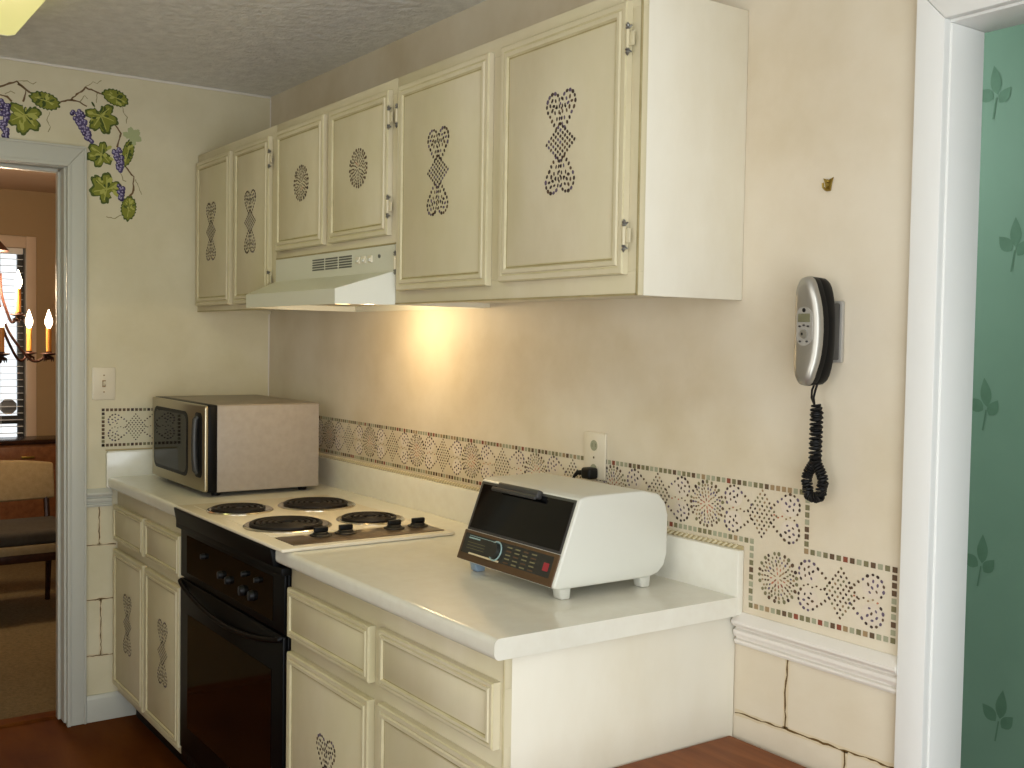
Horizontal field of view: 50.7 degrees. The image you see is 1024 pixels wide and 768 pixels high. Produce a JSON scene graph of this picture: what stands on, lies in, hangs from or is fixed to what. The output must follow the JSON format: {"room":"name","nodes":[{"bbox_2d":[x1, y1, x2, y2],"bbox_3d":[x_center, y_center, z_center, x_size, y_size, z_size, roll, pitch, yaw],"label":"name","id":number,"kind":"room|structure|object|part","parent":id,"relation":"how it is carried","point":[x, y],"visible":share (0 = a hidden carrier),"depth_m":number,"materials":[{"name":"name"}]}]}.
{"room":"kitchen","nodes":[
{"label":"kitchen","id":0,"kind":"room"},
{"bbox_2d":[0,560,55,719],"bbox_3d":[-3.155,1.204,5.414,4.800,0.054,3.735,-1,3,-35],"label":"floor","id":1,"kind":"structure","parent":0,"point":[27,619],"depth_m":5.08,"materials":[{"name":"beige carpet"}]},
{"bbox_2d":[0,460,55,599],"bbox_3d":[-2.606,0.800,5.558,0.592,0.758,0.615,-1,3,-35],"label":"dining chair","id":2,"kind":"object","parent":1,"relation":"on","point":[32,539],"visible":0.88,"depth_m":5.74,"materials":[{"name":"brown wood"}]},
{"bbox_3d":[-2.748,0.520,5.746,0.580,0.219,0.120,-1,3,-37],"label":"backrest","id":3,"kind":"part","parent":2,"relation":"part of","materials":[{"name":"beige fabric"}]},
{"bbox_3d":[-2.566,0.756,5.508,0.574,0.070,0.478,-1,3,-35],"label":"seat","id":4,"kind":"part","parent":2,"relation":"part of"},
{"bbox_3d":[-2.567,0.813,5.510,0.584,0.043,0.489,-1,3,-35],"label":"seat frame","id":5,"kind":"part","parent":2,"relation":"part of","materials":[{"name":"brown wood"}]},
{"bbox_3d":[-2.527,0.654,5.870,0.034,0.251,0.081,-1,3,-35],"label":"post","id":6,"kind":"part","parent":2,"relation":"part of","materials":[{"name":"brown wood"}]},
{"bbox_3d":[-2.506,0.991,5.849,0.036,0.358,0.071,-1,3,-35],"label":"leg","id":7,"kind":"part","parent":2,"relation":"part of","materials":[{"name":"brown wood"}]},
{"bbox_2d":[0,435,55,519],"bbox_3d":[-3.538,0.736,6.975,1.470,0.745,0.302,-1,3,-35],"label":"sideboard","id":8,"kind":"object","parent":1,"relation":"on","point":[31,448],"visible":0.24,"depth_m":7.07,"materials":[{"name":"brown wood"}]},
{"bbox_3d":[-3.158,0.483,7.057,0.650,0.145,0.022,-1,3,-35],"label":"drawer","id":9,"kind":"part","parent":8,"relation":"part of","materials":[{"name":"brown wood"}]},
{"bbox_3d":[-3.166,0.753,7.071,0.650,0.365,0.012,-1,3,-35],"label":"door","id":10,"kind":"part","parent":8,"relation":"part of","materials":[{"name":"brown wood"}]},
{"bbox_2d":[0,189,55,435],"bbox_3d":[-4.159,-0.096,6.829,4.800,2.408,0.120,-1,3,-35],"label":"wall","id":11,"kind":"structure","parent":0,"point":[22,213],"depth_m":7.39,"materials":[{"name":"brown paint"}]},
{"bbox_2d":[0,235,36,436],"bbox_3d":[-3.700,-0.145,7.087,1.090,1.700,0.120,-1,3,-35],"label":"window","id":12,"kind":"structure","parent":11,"relation":"in","point":[29,243],"depth_m":7.35,"materials":[{"name":"beige"}]},
{"bbox_2d":[0,399,16,412],"bbox_3d":[-3.411,0.153,7.323,0.104,0.104,0.005,-1,3,-35],"label":"window sticker","id":13,"kind":"object","parent":12,"relation":"attached to","point":[5,402],"visible":1,"depth_m":7.32,"materials":[{"name":"grey"}]},
{"bbox_2d":[0,247,22,433],"bbox_3d":[-3.678,-0.285,7.050,0.905,1.245,0.046,-1,3,-35],"label":"window blind","id":14,"kind":"object","parent":12,"relation":"attached to","point":[19,251],"visible":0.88,"depth_m":7.25,"materials":[{"name":"white plastic"}]},
{"bbox_3d":[-3.668,-0.887,7.026,0.905,0.040,0.046,-1,3,-35],"label":"head rail","id":15,"kind":"part","parent":14,"relation":"part of","materials":[{"name":"white"}]},
{"bbox_3d":[-3.723,-0.131,7.120,0.940,1.570,0.040,-1,3,-35],"label":"sash","id":16,"kind":"part","parent":12,"relation":"part of","materials":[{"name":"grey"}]},
{"bbox_2d":[0,714,186,767],"bbox_3d":[-0.388,1.391,1.854,4.450,0.050,5.150,-1,3,-35],"label":"floor","id":17,"kind":"structure","parent":0,"point":[121,742],"depth_m":3.80,"materials":[{"name":"brown wood"}]},
{"bbox_2d":[113,492,189,767],"bbox_3d":[-1.022,0.838,3.908,0.618,0.873,0.780,-1,3,-35],"label":"base cabinet","id":18,"kind":"object","parent":17,"relation":"on","point":[147,557],"visible":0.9,"depth_m":3.70,"materials":[{"name":"beige paint"}]},
{"bbox_3d":[-1.376,0.523,3.888,0.020,0.132,0.371,-1,3,-35],"label":"drawer","id":19,"kind":"part","parent":18,"relation":"part of","materials":[{"name":"beige paint"}]},
{"bbox_3d":[-1.381,0.877,3.902,0.020,0.513,0.371,-1,3,-35],"label":"door","id":20,"kind":"part","parent":18,"relation":"part of","materials":[{"name":"beige paint"}]},
{"bbox_3d":[-1.157,0.894,3.581,0.020,0.513,0.360,-1,3,-35],"label":"door","id":21,"kind":"part","parent":18,"relation":"part of","materials":[{"name":"beige paint"}]},
{"bbox_3d":[-1.151,0.539,3.567,0.020,0.132,0.360,-1,3,-35],"label":"drawer","id":22,"kind":"part","parent":18,"relation":"part of","materials":[{"name":"beige paint"}]},
{"bbox_2d":[174,507,291,767],"bbox_3d":[-0.631,0.798,3.193,0.493,0.806,0.831,-1,3,-35],"label":"oven","id":23,"kind":"object","parent":17,"relation":"on","point":[235,643],"visible":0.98,"depth_m":3.04,"materials":[{"name":"black metal"}]},
{"bbox_3d":[-0.838,0.547,3.096,0.013,0.024,0.024,-1,3,-35],"label":"knob","id":24,"kind":"part","parent":23,"relation":"part of","materials":[{"name":"black plastic"}]},
{"bbox_3d":[-0.803,0.553,3.047,0.013,0.024,0.024,-1,3,-35],"label":"knob","id":25,"kind":"part","parent":23,"relation":"part of","materials":[{"name":"black plastic"}]},
{"bbox_3d":[-0.820,0.654,3.066,0.026,0.061,0.801,-1,3,-35],"label":"handle","id":26,"kind":"part","parent":23,"relation":"part of","materials":[{"name":"black metal"}]},
{"bbox_3d":[-0.811,0.892,3.082,0.012,0.536,0.808,-1,3,-35],"label":"door","id":27,"kind":"part","parent":23,"relation":"part of","materials":[{"name":"black glass"}]},
{"bbox_3d":[-0.805,0.543,3.069,0.010,0.152,0.812,-1,3,-35],"label":"control panel","id":28,"kind":"part","parent":23,"relation":"part of","materials":[{"name":"black ceramic"}]},
{"bbox_3d":[-0.743,0.566,2.962,0.013,0.030,0.030,-1,3,-35],"label":"knob","id":29,"kind":"part","parent":23,"relation":"part of","materials":[{"name":"black plastic"}]},
{"bbox_3d":[-0.731,0.517,2.943,0.013,0.016,0.016,-1,3,-35],"label":"knob","id":30,"kind":"part","parent":23,"relation":"part of","materials":[{"name":"black plastic"}]},
{"bbox_3d":[-0.703,0.569,2.904,0.013,0.030,0.030,-1,3,-35],"label":"knob","id":31,"kind":"part","parent":23,"relation":"part of","materials":[{"name":"black plastic"}]},
{"bbox_3d":[-0.680,0.520,2.870,0.013,0.016,0.016,-1,3,-35],"label":"knob","id":32,"kind":"part","parent":23,"relation":"part of","materials":[{"name":"black plastic"}]},
{"bbox_2d":[286,569,734,767],"bbox_3d":[-0.056,0.908,2.529,0.618,0.873,0.949,-1,3,-35],"label":"base cabinet","id":33,"kind":"object","parent":17,"relation":"on","point":[369,686],"visible":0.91,"depth_m":2.19,"materials":[{"name":"beige paint"}]},
{"bbox_3d":[-0.439,0.942,2.556,0.020,0.520,0.440,-1,3,-35],"label":"door","id":34,"kind":"part","parent":33,"relation":"part of","materials":[{"name":"beige paint"}]},
{"bbox_3d":[-0.433,0.582,2.542,0.020,0.125,0.440,-1,3,-35],"label":"drawer","id":35,"kind":"part","parent":33,"relation":"part of","materials":[{"name":"beige paint"}]},
{"bbox_3d":[-0.284,0.858,2.366,0.019,0.768,0.949,-1,3,-35],"label":"frame","id":36,"kind":"part","parent":33,"relation":"part of","materials":[{"name":"beige paint"}]},
{"bbox_2d":[106,448,743,660],"bbox_3d":[-0.513,0.363,3.158,0.639,0.149,2.584,-1,3,-35],"label":"countertop","id":37,"kind":"structure","parent":33,"relation":"on","point":[497,615],"depth_m":2.37,"materials":[{"name":"beige laminate"}]},
{"bbox_2d":[152,395,318,495],"bbox_3d":[-1.011,0.208,3.879,0.428,0.306,0.575,-1,3,-35],"label":"microwave","id":38,"kind":"object","parent":37,"relation":"on","point":[213,444],"visible":1,"depth_m":3.67,"materials":[{"name":"silver metal"}]},
{"bbox_3d":[-1.163,0.202,3.773,0.011,0.286,0.573,-1,3,-35],"label":"door","id":39,"kind":"part","parent":38,"relation":"part of","materials":[{"name":"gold metal"}]},
{"bbox_3d":[-1.147,0.202,3.784,0.030,0.288,0.575,-1,3,-35],"label":"frame","id":40,"kind":"part","parent":38,"relation":"part of","materials":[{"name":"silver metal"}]},
{"bbox_3d":[-1.046,0.202,3.581,0.028,0.216,0.076,-1,3,-35],"label":"handle","id":41,"kind":"part","parent":38,"relation":"part of","materials":[{"name":"black plastic"}]},
{"bbox_2d":[176,495,454,552],"bbox_3d":[-0.593,0.380,3.132,0.502,0.034,0.814,-1,3,-35],"label":"cooktop","id":42,"kind":"object","parent":37,"relation":"in","point":[301,523],"visible":1,"depth_m":3.01,"materials":[{"name":"beige metal"}]},
{"bbox_3d":[-0.503,0.387,2.845,0.058,0.023,0.058,-1,3,-35],"label":"knob","id":43,"kind":"part","parent":42,"relation":"part of","materials":[{"name":"black plastic"}]},
{"bbox_3d":[-0.444,0.386,2.886,0.058,0.023,0.058,-1,3,-35],"label":"knob","id":44,"kind":"part","parent":42,"relation":"part of","materials":[{"name":"black plastic"}]},
{"bbox_3d":[-0.324,0.384,2.970,0.058,0.023,0.058,-1,3,-35],"label":"knob","id":45,"kind":"part","parent":42,"relation":"part of","materials":[{"name":"black plastic"}]},
{"bbox_3d":[-0.262,0.384,3.013,0.058,0.023,0.058,-1,3,-35],"label":"knob","id":46,"kind":"part","parent":42,"relation":"part of","materials":[{"name":"black plastic"}]},
{"bbox_2d":[457,467,666,599],"bbox_3d":[0.128,0.324,2.452,0.383,0.222,0.380,-1,3,-35],"label":"toaster oven","id":47,"kind":"object","parent":37,"relation":"on","point":[559,533],"visible":1,"depth_m":2.31,"materials":[{"name":"white"}]},
{"bbox_3d":[-0.011,0.376,2.354,0.033,0.067,0.358,-1,3,-35],"label":"control panel","id":48,"kind":"part","parent":47,"relation":"part of","materials":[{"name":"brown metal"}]},
{"bbox_3d":[0.010,0.235,2.387,0.025,0.021,0.167,-1,3,-35],"label":"handle","id":49,"kind":"part","parent":47,"relation":"part of","materials":[{"name":"grey plastic"}]},
{"bbox_3d":[0.019,0.289,2.369,0.048,0.111,0.356,-1,3,-35],"label":"door","id":50,"kind":"part","parent":47,"relation":"part of","materials":[{"name":"black glass"}]},
{"bbox_3d":[0.186,0.284,2.658,0.052,0.154,0.098,0,2,-20],"label":"power cord","id":51,"kind":"part","parent":47,"relation":"part of","materials":[{"name":"black plastic"}]},
{"bbox_3d":[-0.162,0.959,2.160,0.020,0.527,0.440,-1,3,-35],"label":"door","id":52,"kind":"part","parent":33,"relation":"part of","materials":[{"name":"beige paint"}]},
{"bbox_3d":[-0.156,0.595,2.145,0.020,0.124,0.440,-1,3,-35],"label":"drawer","id":53,"kind":"part","parent":33,"relation":"part of","materials":[{"name":"beige paint"}]},
{"bbox_2d":[615,736,805,767],"bbox_3d":[0.246,1.064,1.929,0.782,0.615,0.382,-1,3,-35],"label":"side table","id":54,"kind":"object","parent":17,"relation":"on","point":[728,751],"visible":1,"depth_m":2.17,"materials":[{"name":"red wood"}]},
{"bbox_2d":[0,59,269,695],"bbox_3d":[-2.248,0.063,3.580,3.204,2.408,0.122,-1,3,-35],"label":"wall","id":55,"kind":"structure","parent":0,"point":[144,140],"depth_m":4.07,"materials":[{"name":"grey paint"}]},
{"bbox_2d":[0,710,56,727],"bbox_3d":[-2.103,1.279,3.833,0.950,0.062,0.065,-1,3,-35],"label":"trim","id":56,"kind":"structure","parent":55,"relation":"attached to","point":[49,715],"depth_m":4.03,"materials":[{"name":"brown wood"}]},
{"bbox_2d":[0,160,65,722],"bbox_3d":[-2.047,0.231,3.736,0.940,2.043,0.131,-1,3,-35],"label":"trim","id":57,"kind":"structure","parent":55,"relation":"attached to","point":[60,171],"depth_m":3.97,"materials":[{"name":"grey paint"}]},
{"bbox_2d":[0,137,86,726],"bbox_3d":[-2.008,0.205,3.671,1.076,2.125,0.021,-1,3,-35],"label":"trim","id":58,"kind":"structure","parent":55,"relation":"attached to","point":[74,158],"depth_m":3.95,"materials":[{"name":"grey paint"}]},
{"bbox_2d":[87,488,112,506],"bbox_3d":[-1.532,0.422,4.014,0.091,0.068,0.022,-1,3,-35],"label":"trim","id":59,"kind":"structure","parent":55,"relation":"attached to","point":[96,497],"depth_m":4.01,"materials":[{"name":"grey paint"}]},
{"bbox_2d":[92,367,114,399],"bbox_3d":[-1.512,-0.001,4.009,0.083,0.120,0.017,-1,3,-35],"label":"light switch","id":60,"kind":"object","parent":55,"relation":"attached to","point":[103,378],"visible":1,"depth_m":4.01,"materials":[{"name":"beige plastic"}]},
{"bbox_2d":[86,691,135,722],"bbox_3d":[-1.510,1.210,4.074,0.181,0.100,0.014,-1,3,-35],"label":"baseboard","id":61,"kind":"structure","parent":55,"relation":"attached to","point":[109,705],"depth_m":4.06,"materials":[{"name":"grey paint"}]},
{"bbox_2d":[0,56,270,98],"bbox_3d":[-2.236,-1.133,3.452,3.100,0.008,0.006,-1,3,-35],"label":"trim","id":62,"kind":"structure","parent":55,"relation":"attached to","point":[1,57],"depth_m":4.02,"materials":[{"name":"beige paint"}]},
{"bbox_2d":[268,99,270,395],"bbox_3d":[-0.980,-0.453,4.367,0.005,1.378,0.005,-1,3,-35],"label":"trim","id":63,"kind":"structure","parent":55,"relation":"attached to","point":[270,99],"depth_m":4.37,"materials":[{"name":"beige paint"}]},
{"bbox_2d":[0,0,485,192],"bbox_3d":[-1.621,-1.147,3.183,4.800,0.060,8.950,-1,3,-35],"label":"ceiling","id":64,"kind":"structure","parent":0,"point":[269,48],"depth_m":3.49,"materials":[{"name":"white paint"}]},
{"bbox_2d":[0,0,44,36],"bbox_3d":[-1.272,-1.046,2.619,0.360,0.083,1.251,-1,3,-35],"label":"ceiling light","id":65,"kind":"object","parent":64,"relation":"attached to","point":[14,14],"visible":1,"depth_m":2.99,"materials":[{"name":"beige"}]},
{"bbox_2d":[0,241,55,362],"bbox_3d":[-2.505,-0.657,5.247,0.516,1.106,0.517,1,2,-8],"label":"chandelier","id":66,"kind":"object","parent":64,"relation":"hanging from","point":[28,354],"visible":0.99,"depth_m":5.30,"materials":[{"name":"brown metal"}]},
{"bbox_3d":[-2.387,-0.314,5.056,0.035,0.094,0.036,-1,3,-35],"label":"bulb","id":67,"kind":"part","parent":66,"relation":"part of","materials":[{"name":"beige glass"}]},
{"bbox_3d":[-2.504,-0.672,5.246,0.120,1.077,0.120,-1,3,-35],"label":"stem","id":68,"kind":"part","parent":66,"relation":"part of","materials":[{"name":"brown metal"}]},
{"bbox_3d":[-2.442,-0.222,5.136,0.076,0.247,0.262,-1,3,-35],"label":"arm","id":69,"kind":"part","parent":66,"relation":"part of","materials":[{"name":"brown metal"}]},
{"bbox_3d":[-2.429,-0.416,5.270,0.120,0.244,0.076,-1,3,-35],"label":"arm","id":70,"kind":"part","parent":66,"relation":"part of","materials":[{"name":"brown metal"}]},
{"bbox_3d":[-2.409,-0.513,5.279,0.035,0.094,0.036,-1,3,-35],"label":"bulb","id":71,"kind":"part","parent":66,"relation":"part of","materials":[{"name":"beige glass"}]},
{"bbox_3d":[-2.487,-0.233,5.409,0.074,0.247,0.260,2,2,21],"label":"arm","id":72,"kind":"part","parent":66,"relation":"part of","materials":[{"name":"brown metal"}]},
{"bbox_3d":[-2.451,-0.332,5.491,0.035,0.094,0.036,-1,3,-35],"label":"bulb","id":73,"kind":"part","parent":66,"relation":"part of","materials":[{"name":"beige glass"}]},
{"bbox_3d":[-2.383,-0.229,5.333,0.262,0.247,0.076,-1,3,-35],"label":"arm","id":74,"kind":"part","parent":66,"relation":"part of","materials":[{"name":"brown metal"}]},
{"bbox_3d":[-2.305,-0.325,5.383,0.035,0.094,0.036,-1,3,-35],"label":"bulb","id":75,"kind":"part","parent":66,"relation":"part of","materials":[{"name":"beige glass"}]},
{"bbox_2d":[269,0,916,767],"bbox_3d":[0.439,0.151,2.443,0.105,2.408,5.070,-1,3,-35],"label":"wall","id":76,"kind":"structure","parent":0,"point":[700,405],"depth_m":2.25,"materials":[{"name":"beige paint"}]},
{"bbox_2d":[195,125,288,313],"bbox_3d":[-0.885,-0.566,3.956,0.316,0.603,0.770,-1,3,-35],"label":"upper cabinet","id":77,"kind":"object","parent":76,"relation":"attached to","point":[236,254],"visible":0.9,"depth_m":3.82,"materials":[{"name":"beige paint"}]},
{"bbox_3d":[-1.111,-0.567,4.024,0.018,0.548,0.356,-1,3,-35],"label":"door","id":78,"kind":"part","parent":77,"relation":"part of","materials":[{"name":"beige paint"}]},
{"bbox_3d":[-0.894,-0.551,3.714,0.018,0.548,0.318,-1,3,-35],"label":"door","id":79,"kind":"part","parent":77,"relation":"part of","materials":[{"name":"beige paint"}]},
{"bbox_2d":[275,78,397,259],"bbox_3d":[-0.429,-0.614,3.303,0.316,0.441,0.815,-1,3,-35],"label":"upper cabinet","id":80,"kind":"object","parent":76,"relation":"attached to","point":[336,163],"visible":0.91,"depth_m":3.15,"materials":[{"name":"beige paint"}]},
{"bbox_3d":[-0.665,-0.619,3.385,0.018,0.387,0.362,-1,3,-35],"label":"door","id":81,"kind":"part","parent":80,"relation":"part of","materials":[{"name":"beige paint"}]},
{"bbox_3d":[-0.434,-0.603,3.055,0.018,0.387,0.366,-1,3,-35],"label":"door","id":82,"kind":"part","parent":80,"relation":"part of","materials":[{"name":"beige paint"}]},
{"bbox_2d":[246,244,477,311],"bbox_3d":[-0.481,-0.311,3.282,0.430,0.162,0.812,-1,3,-35],"label":"range hood","id":83,"kind":"object","parent":76,"relation":"attached to","point":[358,280],"visible":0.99,"depth_m":3.14,"materials":[{"name":"beige metal"}]},
{"bbox_2d":[312,255,351,270],"bbox_3d":[-0.538,-0.359,3.221,0.002,0.034,0.266,-1,3,-35],"label":"vent grille","id":84,"kind":"object","parent":83,"relation":"attached to","point":[319,262],"depth_m":3.22,"materials":[{"name":"grey metal"}]},
{"bbox_2d":[355,257,359,263],"bbox_3d":[-0.440,-0.352,3.076,0.008,0.020,0.024,-1,3,-35],"label":"switch","id":85,"kind":"object","parent":83,"relation":"attached to","point":[357,259],"depth_m":3.07,"materials":[{"name":"beige plastic"}]},
{"bbox_2d":[361,256,365,262],"bbox_3d":[-0.419,-0.350,3.047,0.008,0.020,0.024,-1,3,-35],"label":"switch","id":86,"kind":"object","parent":83,"relation":"attached to","point":[363,258],"depth_m":3.04,"materials":[{"name":"beige plastic"}]},
{"bbox_2d":[367,255,372,262],"bbox_3d":[-0.398,-0.349,3.016,0.008,0.020,0.024,-1,3,-35],"label":"switch","id":87,"kind":"object","parent":83,"relation":"attached to","point":[369,257],"depth_m":3.01,"materials":[{"name":"beige plastic"}]},
{"bbox_2d":[318,455,743,614],"bbox_3d":[-0.254,0.366,3.329,0.019,0.138,2.567,-1,3,-35],"label":"backsplash","id":88,"kind":"structure","parent":76,"relation":"attached to","point":[714,567],"depth_m":3.18,"materials":[{"name":"beige laminate"}]},
{"bbox_2d":[393,0,748,307],"bbox_3d":[0.082,-0.496,2.575,0.316,0.603,0.972,-1,3,-35],"label":"upper cabinet","id":89,"kind":"object","parent":76,"relation":"attached to","point":[595,150],"visible":1,"depth_m":2.25,"materials":[{"name":"beige paint"}]},
{"bbox_3d":[-0.176,-0.507,2.688,0.018,0.537,0.433,-1,3,-35],"label":"door","id":90,"kind":"part","parent":89,"relation":"part of","materials":[{"name":"beige paint"}]},
{"bbox_3d":[0.100,-0.490,2.293,0.018,0.531,0.434,-1,3,-35],"label":"door","id":91,"kind":"part","parent":89,"relation":"part of","materials":[{"name":"beige paint"}]},
{"bbox_2d":[584,431,606,480],"bbox_3d":[0.205,0.178,2.679,0.007,0.116,0.083,-1,3,-35],"label":"wall outlet","id":92,"kind":"object","parent":76,"relation":"attached to","point":[595,444],"visible":0.79,"depth_m":2.67,"materials":[{"name":"beige plastic"}]},
{"bbox_2d":[590,440,598,450],"bbox_3d":[0.203,0.152,2.677,0.002,0.027,0.034,-1,3,-35],"label":"receptacle","id":93,"kind":"object","parent":92,"relation":"attached to","point":[594,444],"depth_m":2.67,"materials":[{"name":"beige plastic"}]},
{"bbox_2d":[731,612,896,693],"bbox_3d":[0.587,0.524,2.128,0.022,0.068,0.401,-1,3,-35],"label":"trim","id":94,"kind":"structure","parent":76,"relation":"attached to","point":[877,669],"depth_m":2.11,"materials":[{"name":"beige paint"}]},
{"bbox_2d":[794,276,844,502],"bbox_3d":[0.580,0.013,2.067,0.092,0.433,0.065,-1,3,-35],"label":"wall phone","id":95,"kind":"object","parent":76,"relation":"attached to","point":[819,319],"visible":1,"depth_m":2.04,"materials":[{"name":"grey metal"}]},
{"bbox_3d":[0.551,-0.109,2.038,0.008,0.073,0.037,-1,3,-35],"label":"keypad panel","id":96,"kind":"part","parent":95,"relation":"part of","materials":[{"name":"grey"}]},
{"bbox_3d":[0.578,0.114,2.073,0.033,0.230,0.061,-1,3,-35],"label":"coiled cord","id":97,"kind":"part","parent":95,"relation":"part of","materials":[{"name":"black plastic"}]},
{"bbox_3d":[0.609,-0.100,2.078,0.029,0.118,0.050,-1,3,-35],"label":"wall plate","id":98,"kind":"part","parent":95,"relation":"part of","materials":[{"name":"grey"}]},
{"bbox_2d":[822,177,833,190],"bbox_3d":[0.605,-0.386,2.087,0.020,0.026,0.023,-1,3,-35],"label":"wall hook","id":99,"kind":"object","parent":76,"relation":"attached to","point":[828,183],"visible":1,"depth_m":2.09,"materials":[{"name":"gold metal"}]},
{"bbox_2d":[894,0,1023,767],"bbox_3d":[1.001,0.361,1.537,0.018,2.077,1.027,-1,3,-35],"label":"trim","id":100,"kind":"structure","parent":76,"relation":"attached to","point":[933,16],"depth_m":1.91,"materials":[{"name":"white paint"}]},
{"bbox_2d":[927,1,1023,767],"bbox_3d":[1.050,0.389,1.574,0.106,2.020,0.928,-1,3,-35],"label":"trim","id":101,"kind":"structure","parent":76,"relation":"attached to","point":[966,54],"depth_m":1.92,"materials":[{"name":"white paint"}]},
{"bbox_2d":[960,24,1023,767],"bbox_3d":[1.712,0.161,2.712,0.102,2.408,4.050,-1,3,-35],"label":"wall","id":102,"kind":"structure","parent":0,"point":[992,736],"depth_m":3.09,"materials":[{"name":"green paint"}]}
]}

